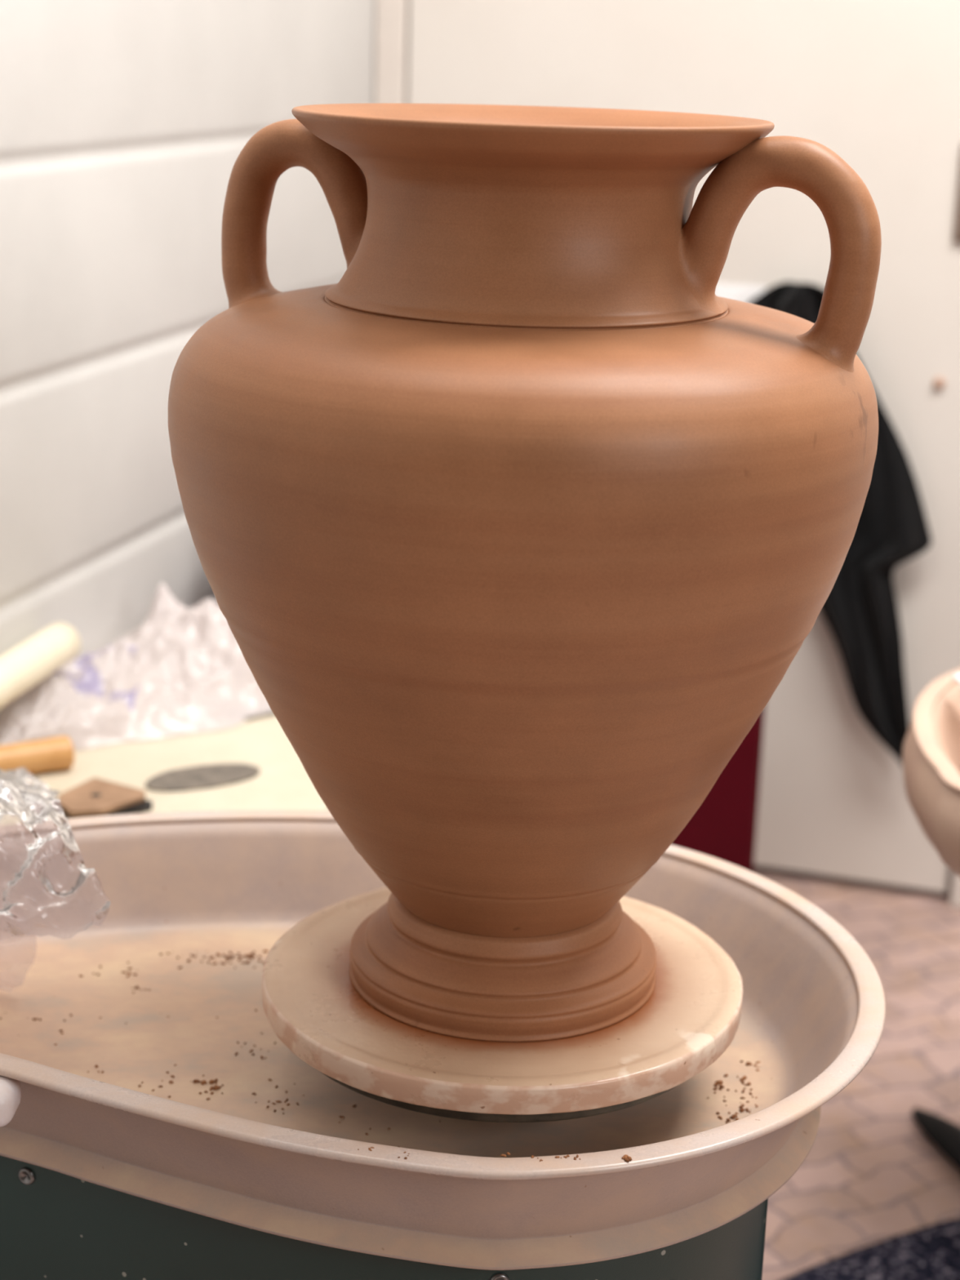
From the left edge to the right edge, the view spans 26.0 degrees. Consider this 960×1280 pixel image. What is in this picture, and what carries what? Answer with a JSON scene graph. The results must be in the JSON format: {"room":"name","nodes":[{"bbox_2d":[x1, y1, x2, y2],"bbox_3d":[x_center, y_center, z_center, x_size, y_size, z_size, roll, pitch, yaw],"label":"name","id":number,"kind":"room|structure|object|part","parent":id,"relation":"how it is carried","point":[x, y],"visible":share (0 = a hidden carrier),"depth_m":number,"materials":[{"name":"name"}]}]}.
{"room":"art studio","nodes":[
{"label":"art studio","id":0,"kind":"room"},
{"bbox_2d":[0,0,375,712],"bbox_3d":[-0.685,-0.559,1.068,0.120,2.700,3.600,6,17,15],"label":"wall","id":1,"kind":"structure","parent":0,"point":[125,125],"depth_m":2.12,"materials":[{"name":"white paint"}]},
{"bbox_2d":[374,0,409,103],"bbox_3d":[-0.108,-0.741,2.842,0.042,2.080,0.104,7,17,16],"label":"trim","id":2,"kind":"structure","parent":1,"relation":"attached to","point":[392,16],"depth_m":2.78,"materials":[{"name":"beige paint"}]},
{"bbox_2d":[373,14,375,102],"bbox_3d":[1.446,-0.860,2.308,3.520,2.700,0.120,7,17,16],"label":"wall","id":3,"kind":"structure","parent":0,"point":[375,15],"depth_m":2.79,"materials":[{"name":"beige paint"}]},
{"bbox_2d":[408,0,959,892],"bbox_3d":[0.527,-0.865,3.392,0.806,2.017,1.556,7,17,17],"label":"door","id":4,"kind":"structure","parent":3,"relation":"in","point":[876,83],"depth_m":2.69,"materials":[{"name":"beige paint"}]},
{"bbox_2d":[715,284,765,302],"bbox_3d":[0.338,-0.402,2.742,0.070,0.132,0.001,7,17,16],"label":"paper sheet","id":5,"kind":"object","parent":4,"relation":"attached to","point":[737,292],"visible":0.21,"depth_m":2.73,"materials":[{"name":"white paper"}]},
{"bbox_3d":[0.622,-0.559,2.600,0.048,0.124,0.009,7,17,16],"label":"handle","id":6,"kind":"part","parent":4,"relation":"part of","materials":[{"name":"metal"}]},
{"bbox_3d":[0.421,-0.440,2.686,0.022,0.022,0.038,2,16,1],"label":"wall hook","id":7,"kind":"object","parent":4,"relation":"attached to","visible":0},
{"bbox_2d":[748,281,931,765],"bbox_3d":[0.460,-0.140,2.730,0.267,0.647,0.038,6,17,15],"label":"apron","id":8,"kind":"object","parent":7,"relation":"hanging from","point":[860,611],"visible":0.47,"depth_m":2.73,"materials":[{"name":"fabric"}]},
{"bbox_2d":[949,871,959,907],"bbox_3d":[0.711,-0.643,2.595,0.045,2.080,0.112,7,17,16],"label":"trim","id":9,"kind":"structure","parent":3,"relation":"attached to","point":[955,888],"depth_m":2.83,"materials":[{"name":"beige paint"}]},
{"bbox_2d":[753,865,959,1279],"bbox_3d":[0.482,0.953,0.902,7.000,0.040,6.000,2,16,1],"label":"floor","id":10,"kind":"structure","parent":0,"point":[870,1174],"depth_m":2.31,"materials":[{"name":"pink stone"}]},
{"bbox_2d":[0,715,328,826],"bbox_3d":[-0.285,0.334,2.024,0.343,0.470,0.505,6,17,15],"label":"work table","id":11,"kind":"object","parent":10,"relation":"on","point":[282,782],"visible":0.02,"depth_m":1.92,"materials":[{"name":"beige laminate"}]},
{"bbox_2d":[0,735,74,773],"bbox_3d":[-0.426,0.109,1.886,0.115,0.031,0.031,-7,19,-28],"label":"tool","id":12,"kind":"object","parent":11,"relation":"on","point":[52,753],"visible":0.95,"depth_m":1.89,"materials":[{"name":"brown wood"}]},
{"bbox_2d":[52,799,152,818],"bbox_3d":[-0.331,0.145,1.823,0.086,0.003,0.046,-4,17,-18],"label":"scraper","id":13,"kind":"object","parent":11,"relation":"on","point":[146,806],"visible":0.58,"depth_m":1.81,"materials":[{"name":"plastic"}]},
{"bbox_2d":[57,777,145,816],"bbox_3d":[-0.337,0.140,1.821,0.066,0.006,0.075,11,19,29],"label":"rib","id":14,"kind":"object","parent":13,"relation":"on","point":[95,796],"visible":0.98,"depth_m":1.82,"materials":[{"name":"brown wood"}]},
{"bbox_2d":[0,582,271,750],"bbox_3d":[-0.317,0.028,2.032,0.207,0.107,0.375,6,17,15],"label":"plastic bag","id":15,"kind":"object","parent":11,"relation":"on","point":[184,670],"visible":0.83,"depth_m":2.04,"materials":[{"name":"white plastic"}]},
{"bbox_2d":[0,622,80,708],"bbox_3d":[-0.456,0.059,1.851,0.040,0.058,0.370,6,17,15],"label":"rolling pin","id":16,"kind":"object","parent":15,"relation":"on","point":[28,663],"visible":1,"depth_m":1.94,"materials":[{"name":"beige wood"}]},
{"bbox_2d":[145,763,260,791],"bbox_3d":[-0.254,0.125,1.900,0.110,0.002,0.056,-6,18,-25],"label":"rib","id":17,"kind":"object","parent":11,"relation":"on","point":[203,776],"visible":1,"depth_m":1.90,"materials":[{"name":"grey metal"}]},
{"bbox_2d":[243,711,274,720],"bbox_3d":[-0.235,0.074,2.075,0.140,0.003,0.034,-11,21,-37],"label":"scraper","id":18,"kind":"object","parent":11,"relation":"on","point":[268,713],"visible":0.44,"depth_m":2.07,"materials":[{"name":"beige wood"}]},
{"bbox_2d":[0,1072,768,1279],"bbox_3d":[-0.133,0.479,1.419,0.612,0.542,0.418,2,16,1],"label":"wheel","id":19,"kind":"object","parent":10,"relation":"on","point":[55,1225],"visible":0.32,"depth_m":1.23,"materials":[{"name":"green metal"}]},
{"bbox_2d":[0,809,885,1270],"bbox_3d":[-0.113,0.241,1.349,0.738,0.082,0.516,2,16,1],"label":"pan","id":20,"kind":"object","parent":19,"relation":"on","point":[184,883],"visible":0.79,"depth_m":1.32,"materials":[{"name":"plastic"}]},
{"bbox_2d":[0,767,110,935],"bbox_3d":[-0.380,0.133,1.482,0.303,0.181,0.388,2,16,1],"label":"plastic bag","id":21,"kind":"object","parent":20,"relation":"on","point":[27,800],"visible":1,"depth_m":1.34,"materials":[{"name":"clear plastic"}]},
{"bbox_2d":[0,949,440,1146],"bbox_3d":[-0.148,0.264,1.383,0.323,0.002,0.209,13,20,34],"label":"clay piece","id":22,"kind":"object","parent":20,"relation":"on","point":[211,1082],"visible":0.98,"depth_m":1.39,"materials":[{"name":"brown soil"}]},
{"bbox_2d":[357,1146,631,1162],"bbox_3d":[0.008,0.274,1.103,0.146,0.002,0.011,2,16,0],"label":"clay piece","id":23,"kind":"object","parent":20,"relation":"on","point":[627,1158],"visible":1,"depth_m":1.10,"materials":[{"name":"brown soil"}]},
{"bbox_2d":[706,1060,772,1124],"bbox_3d":[0.169,0.289,1.330,0.044,0.002,0.093,12,19,32],"label":"clay piece","id":24,"kind":"object","parent":20,"relation":"on","point":[720,1082],"visible":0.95,"depth_m":1.33,"materials":[{"name":"brown soil"}]},
{"bbox_2d":[262,887,742,1115],"bbox_3d":[0.014,0.219,1.324,0.305,0.019,0.306,2,16,1],"label":"bat","id":25,"kind":"object","parent":19,"relation":"on","point":[312,1003],"visible":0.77,"depth_m":1.23,"materials":[{"name":"paint"}]},
{"bbox_2d":[168,102,881,1041],"bbox_3d":[0.022,-0.043,1.247,0.412,0.530,0.411,11,19,29],"label":"amphora","id":26,"kind":"object","parent":25,"relation":"on","point":[515,526],"visible":1,"depth_m":1.10,"materials":[{"name":"ceramic"}]},
{"bbox_3d":[-0.107,-0.247,1.243,0.104,0.126,0.048,8,17,20],"label":"handle","id":27,"kind":"part","parent":26,"relation":"part of","materials":[{"name":"ceramic"}]},
{"bbox_3d":[0.165,-0.210,1.142,0.111,0.130,0.048,8,17,20],"label":"handle","id":28,"kind":"part","parent":26,"relation":"part of","materials":[{"name":"ceramic"}]},
{"bbox_2d":[671,707,764,871],"bbox_3d":[0.032,0.145,2.469,0.596,0.600,0.344,4,17,8],"label":"storage cabinet","id":29,"kind":"object","parent":10,"relation":"on","point":[724,826],"visible":0.02,"depth_m":2.28,"materials":[{"name":"red"}]},
{"bbox_2d":[782,1217,959,1279],"bbox_3d":[0.500,0.670,1.746,0.554,0.017,0.701,2,16,1],"label":"floor mat","id":30,"kind":"object","parent":10,"relation":"on","point":[932,1251],"visible":1,"depth_m":1.98,"materials":[{"name":"carpet"}]},
{"bbox_3d":[0.643,0.408,1.905,0.250,0.450,0.200,2,16,1],"label":"wheel","id":31,"kind":"object","parent":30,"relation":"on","visible":0},
{"bbox_2d":[902,668,959,876],"bbox_3d":[0.614,0.135,1.831,0.491,0.108,0.513,2,16,1],"label":"bowl","id":32,"kind":"object","parent":31,"relation":"on","point":[931,755],"visible":0.99,"depth_m":1.77,"materials":[{"name":"ceramic"}]},
{"bbox_2d":[952,673,959,682],"bbox_3d":[0.515,0.050,1.866,0.162,0.038,0.161,2,16,1],"label":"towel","id":33,"kind":"object","parent":32,"relation":"in","point":[956,677],"visible":1,"depth_m":1.91,"materials":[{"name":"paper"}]},
{"bbox_2d":[911,1106,959,1169],"bbox_3d":[0.509,0.542,2.190,0.048,0.021,0.220,-4,17,-18],"label":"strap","id":34,"kind":"object","parent":10,"relation":"on","point":[944,1133],"visible":1,"depth_m":2.22,"materials":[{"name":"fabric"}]}
]}

